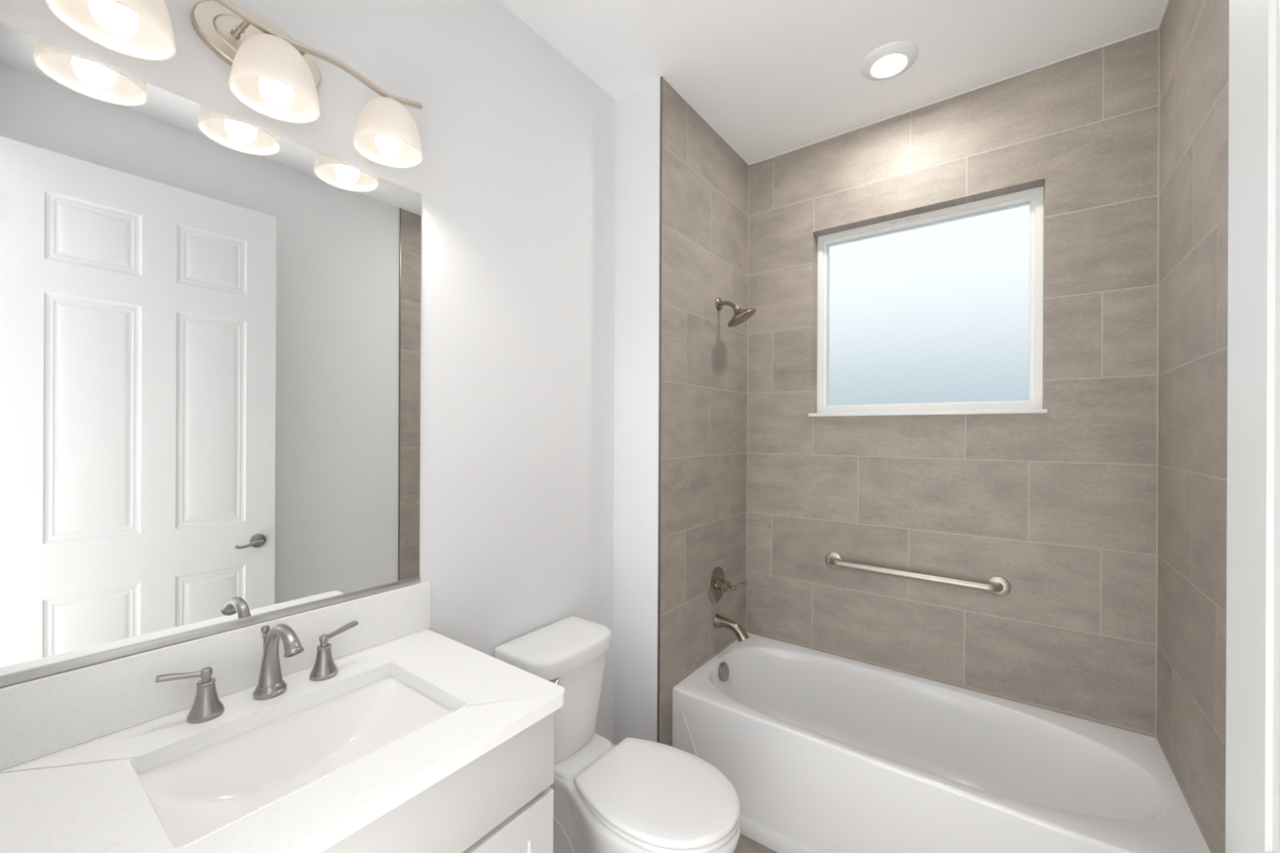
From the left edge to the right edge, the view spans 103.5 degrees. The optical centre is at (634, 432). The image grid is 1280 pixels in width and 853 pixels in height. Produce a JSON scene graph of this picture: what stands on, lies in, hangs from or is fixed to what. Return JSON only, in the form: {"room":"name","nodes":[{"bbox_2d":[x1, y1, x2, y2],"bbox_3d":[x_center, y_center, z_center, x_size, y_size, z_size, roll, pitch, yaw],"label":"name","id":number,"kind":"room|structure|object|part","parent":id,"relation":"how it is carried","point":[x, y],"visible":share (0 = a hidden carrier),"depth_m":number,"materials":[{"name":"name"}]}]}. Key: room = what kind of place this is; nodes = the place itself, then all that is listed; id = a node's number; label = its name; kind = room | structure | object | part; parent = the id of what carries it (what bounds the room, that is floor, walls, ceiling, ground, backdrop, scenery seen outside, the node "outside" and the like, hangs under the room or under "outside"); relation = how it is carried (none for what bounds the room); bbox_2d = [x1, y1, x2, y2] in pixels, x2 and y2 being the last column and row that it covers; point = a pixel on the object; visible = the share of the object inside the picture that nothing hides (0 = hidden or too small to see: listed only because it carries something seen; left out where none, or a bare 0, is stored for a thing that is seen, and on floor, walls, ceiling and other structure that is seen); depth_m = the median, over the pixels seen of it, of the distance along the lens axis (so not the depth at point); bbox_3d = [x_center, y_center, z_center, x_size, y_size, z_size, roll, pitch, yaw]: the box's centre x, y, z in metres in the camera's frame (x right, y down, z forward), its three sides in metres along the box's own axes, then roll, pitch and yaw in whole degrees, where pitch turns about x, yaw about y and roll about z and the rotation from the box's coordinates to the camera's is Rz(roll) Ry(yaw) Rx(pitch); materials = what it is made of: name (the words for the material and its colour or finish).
{"room":"bathroom","nodes":[
{"label":"bathroom","id":0,"kind":"room"},
{"bbox_2d":[0,0,748,746],"bbox_3d":[-0.267,0.041,1.762,0.334,2.876,2.710,0,0,37],"label":"wall","id":1,"kind":"structure","parent":0,"point":[539,188],"depth_m":1.84,"materials":[{"name":"white paint"}]},
{"bbox_2d":[0,22,421,687],"bbox_3d":[-0.829,-0.126,1.113,0.010,1.090,0.759,0,0,37],"label":"vanity mirror","id":2,"kind":"object","parent":1,"relation":"attached to","point":[210,319],"visible":1,"depth_m":1.01,"materials":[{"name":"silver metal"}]},
{"bbox_2d":[0,580,431,770],"bbox_3d":[-0.820,0.487,1.121,0.018,0.132,0.786,0,0,37],"label":"backsplash","id":3,"kind":"structure","parent":1,"relation":"attached to","point":[46,715],"depth_m":0.98,"materials":[{"name":"white stone"}]},
{"bbox_2d":[45,0,422,168],"bbox_3d":[-0.755,-0.793,1.055,0.192,0.232,0.639,0,0,37],"label":"vanity light","id":4,"kind":"object","parent":1,"relation":"attached to","point":[274,74],"visible":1,"depth_m":1.03,"materials":[{"name":"white glass"}]},
{"bbox_3d":[-0.881,-0.745,0.855,0.154,0.118,0.154,0,0,37],"label":"lamp shade","id":5,"kind":"part","parent":4,"relation":"part of","materials":[{"name":"white glass"}]},
{"bbox_3d":[-0.804,-0.832,1.034,0.093,0.024,0.017,0,0,37],"label":"post","id":6,"kind":"part","parent":4,"relation":"part of","materials":[{"name":"silver metal"}]},
{"bbox_3d":[-0.740,-0.745,1.044,0.154,0.118,0.154,0,0,37],"label":"lamp shade","id":7,"kind":"part","parent":4,"relation":"part of","materials":[{"name":"white glass"}]},
{"bbox_3d":[-0.744,-0.832,1.114,0.093,0.022,0.017,0,0,37],"label":"post","id":8,"kind":"part","parent":4,"relation":"part of","materials":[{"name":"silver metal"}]},
{"bbox_3d":[-0.599,-0.744,1.232,0.154,0.118,0.154,0,0,37],"label":"lamp shade","id":9,"kind":"part","parent":4,"relation":"part of","materials":[{"name":"white glass"}]},
{"bbox_2d":[657,76,662,742],"bbox_3d":[0.100,0.043,1.980,0.009,2.876,0.004,0,0,37],"label":"trim","id":10,"kind":"structure","parent":1,"relation":"attached to","point":[661,77],"depth_m":1.98,"materials":[{"name":"grey tile"}]},
{"bbox_2d":[707,566,747,602],"bbox_3d":[0.435,0.710,2.315,0.132,0.162,0.162,0,0,37],"label":"shower valve","id":11,"kind":"object","parent":1,"relation":"attached to","point":[717,584],"visible":1,"depth_m":2.31,"materials":[{"name":"silver metal"}]},
{"bbox_3d":[0.485,0.703,2.313,0.072,0.026,0.021,0,0,-21],"label":"valve lever","id":12,"kind":"part","parent":11,"relation":"part of","materials":[{"name":"silver metal"}]},
{"bbox_2d":[713,613,749,641],"bbox_3d":[0.449,0.898,2.310,0.161,0.099,0.062,0,0,37],"label":"tub spout","id":13,"kind":"object","parent":1,"relation":"attached to","point":[719,620],"visible":1,"depth_m":2.30,"materials":[{"name":"silver metal"}]},
{"bbox_2d":[715,297,755,327],"bbox_3d":[0.469,-0.556,2.311,0.182,0.149,0.141,0,0,37],"label":"shower","id":14,"kind":"object","parent":1,"relation":"attached to","point":[740,315],"visible":1,"depth_m":2.29,"materials":[{"name":"silver metal"}]},
{"bbox_3d":[0.433,-0.585,2.332,0.095,0.050,0.023,0,0,37],"label":"shower arm","id":15,"kind":"part","parent":14,"relation":"part of","materials":[{"name":"silver metal"}]},
{"bbox_2d":[733,833,777,852],"bbox_3d":[0.381,1.522,1.272,2.300,0.080,2.710,0,0,37],"label":"floor","id":16,"kind":"structure","parent":0,"point":[745,844],"depth_m":1.80,"materials":[{"name":"tile"}]},
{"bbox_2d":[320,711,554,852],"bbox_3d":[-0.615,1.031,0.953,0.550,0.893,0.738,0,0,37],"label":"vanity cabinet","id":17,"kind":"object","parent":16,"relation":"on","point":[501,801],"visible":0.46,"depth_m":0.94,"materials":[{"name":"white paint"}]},
{"bbox_2d":[0,628,564,852],"bbox_3d":[-0.603,0.568,0.953,0.568,0.032,0.777,0,0,37],"label":"countertop","id":18,"kind":"structure","parent":17,"relation":"on","point":[89,797],"depth_m":0.85,"materials":[{"name":"white stone"}]},
{"bbox_2d":[155,666,224,723],"bbox_3d":[-0.849,0.504,0.967,0.056,0.098,0.099,0,0,37],"label":"valve","id":19,"kind":"object","parent":18,"relation":"on","point":[206,706],"visible":1,"depth_m":0.97,"materials":[{"name":"silver metal"}]},
{"bbox_3d":[-0.863,0.465,0.962,0.072,0.020,0.020,0,0,-41],"label":"lever","id":20,"kind":"part","parent":19,"relation":"part of","materials":[{"name":"silver metal"}]},
{"bbox_2d":[253,623,304,699],"bbox_3d":[-0.731,0.473,1.040,0.180,0.160,0.059,0,0,37],"label":"faucet spout","id":21,"kind":"object","parent":18,"relation":"on","point":[271,684],"visible":1,"depth_m":1.05,"materials":[{"name":"silver metal"}]},
{"bbox_3d":[-0.796,0.485,1.089,0.017,0.136,0.017,0,0,37],"label":"lift rod","id":22,"kind":"part","parent":21,"relation":"part of","materials":[{"name":"silver metal"}]},
{"bbox_2d":[137,675,453,846],"bbox_3d":[-0.596,0.643,0.941,0.316,0.118,0.458,0,0,37],"label":"undermount sink","id":23,"kind":"object","parent":18,"relation":"in","point":[194,794],"visible":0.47,"depth_m":1.01,"materials":[{"name":"white ceramic"}]},
{"bbox_2d":[309,620,358,680],"bbox_3d":[-0.691,0.504,1.169,0.056,0.098,0.107,0,0,37],"label":"valve","id":24,"kind":"object","parent":18,"relation":"on","point":[324,668],"visible":1,"depth_m":1.14,"materials":[{"name":"silver metal"}]},
{"bbox_3d":[-0.690,0.465,1.185,0.020,0.020,0.080,0,0,26],"label":"lever","id":25,"kind":"part","parent":24,"relation":"part of","materials":[{"name":"silver metal"}]},
{"bbox_3d":[-0.291,1.070,0.943,0.020,0.608,0.366,0,0,37],"label":"cabinet door","id":26,"kind":"part","parent":17,"relation":"part of","materials":[{"name":"white paint"}]},
{"bbox_2d":[493,616,740,852],"bbox_3d":[-0.042,1.081,1.528,0.758,0.798,0.368,0,0,37],"label":"toilet","id":27,"kind":"object","parent":16,"relation":"on","point":[633,795],"visible":0.84,"depth_m":1.50,"materials":[{"name":"white ceramic"}]},
{"bbox_3d":[-0.246,0.713,1.682,0.244,0.062,0.366,0,0,37],"label":"tank lid","id":28,"kind":"part","parent":27,"relation":"part of","materials":[{"name":"white ceramic"}]},
{"bbox_3d":[-0.243,0.759,1.520,0.034,0.054,0.056,0,0,37],"label":"flush lever","id":29,"kind":"part","parent":27,"relation":"part of","materials":[{"name":"silver metal"}]},
{"bbox_3d":[-0.252,0.887,1.685,0.220,0.285,0.344,0,0,37],"label":"tank","id":30,"kind":"part","parent":27,"relation":"part of","materials":[{"name":"white ceramic"}]},
{"bbox_3d":[-0.036,1.263,1.523,0.741,0.434,0.368,0,0,37],"label":"bowl","id":31,"kind":"part","parent":27,"relation":"part of","materials":[{"name":"white ceramic"}]},
{"bbox_3d":[0.079,1.015,1.438,0.449,0.024,0.364,0,0,37],"label":"seat lid","id":32,"kind":"part","parent":27,"relation":"part of","materials":[{"name":"white plastic"}]},
{"bbox_3d":[0.081,1.037,1.436,0.441,0.018,0.360,0,0,37],"label":"seat","id":33,"kind":"part","parent":27,"relation":"part of","materials":[{"name":"white plastic"}]},
{"bbox_2d":[672,632,1210,852],"bbox_3d":[0.967,1.264,1.886,1.501,0.443,0.726,0,0,37],"label":"bathtub","id":34,"kind":"object","parent":16,"relation":"on","point":[820,752],"visible":0.97,"depth_m":1.79,"materials":[{"name":"white ceramic"}]},
{"bbox_3d":[0.409,1.093,2.303,0.031,0.080,0.082,0,0,37],"label":"overflow plate","id":35,"kind":"part","parent":34,"relation":"part of","materials":[{"name":"silver metal"}]},
{"bbox_2d":[1225,0,1279,852],"bbox_3d":[0.471,0.218,0.254,0.158,2.509,0.868,0,0,37],"label":"door","id":36,"kind":"structure","parent":16,"relation":"on","point":[1252,780],"depth_m":0.54,"materials":[{"name":"white paint"}]},
{"bbox_2d":[497,0,1168,164],"bbox_3d":[0.394,-1.434,1.273,2.300,0.080,2.710,0,0,37],"label":"ceiling","id":37,"kind":"structure","parent":0,"point":[772,77],"depth_m":1.82,"materials":[{"name":"white paint"}]},
{"bbox_2d":[860,41,918,80],"bbox_3d":[0.954,-1.380,1.890,0.192,0.021,0.192,0,0,37],"label":"recessed light","id":38,"kind":"object","parent":37,"relation":"in","point":[890,60],"visible":1,"depth_m":1.87,"materials":[{"name":"white plastic"}]},
{"bbox_2d":[746,28,1158,737],"bbox_3d":[1.149,0.048,2.301,1.956,2.876,0.150,0,0,37],"label":"wall","id":39,"kind":"structure","parent":0,"point":[1059,504],"depth_m":2.01,"materials":[{"name":"tile"}]},
{"bbox_2d":[662,0,1169,165],"bbox_3d":[0.954,-1.389,1.853,1.502,0.004,0.810,0,0,37],"label":"trim","id":40,"kind":"structure","parent":39,"relation":"attached to","point":[1168,1],"depth_m":2.07,"materials":[{"name":"white paint"}]},
{"bbox_2d":[825,551,1010,596],"bbox_3d":[1.166,0.603,2.151,0.705,0.084,0.068,0,0,37],"label":"grab bar","id":41,"kind":"object","parent":39,"relation":"attached to","point":[999,586],"visible":1,"depth_m":2.08,"materials":[{"name":"silver metal"}]},
{"bbox_2d":[808,186,1047,417],"bbox_3d":[1.241,-0.518,2.220,0.891,0.889,0.154,0,0,37],"label":"window","id":42,"kind":"structure","parent":39,"relation":"in","point":[938,312],"depth_m":2.20,"materials":[{"name":"white glass"}]},
{"bbox_3d":[1.219,-0.082,2.194,0.891,0.016,0.089,0,0,37],"label":"sill","id":43,"kind":"part","parent":42,"relation":"part of","materials":[{"name":"white plastic"}]},
{"bbox_2d":[746,27,1159,738],"bbox_3d":[1.189,0.050,2.175,1.502,2.872,0.003,0,0,37],"label":"trim","id":44,"kind":"structure","parent":39,"relation":"attached to","point":[1158,28],"depth_m":1.73,"materials":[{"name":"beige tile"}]},
{"bbox_2d":[1156,0,1229,852],"bbox_3d":[1.553,0.050,1.400,0.010,2.875,0.809,0,0,37],"label":"wall","id":45,"kind":"structure","parent":0,"point":[1194,34],"depth_m":1.38,"materials":[{"name":"tile"}]}
]}

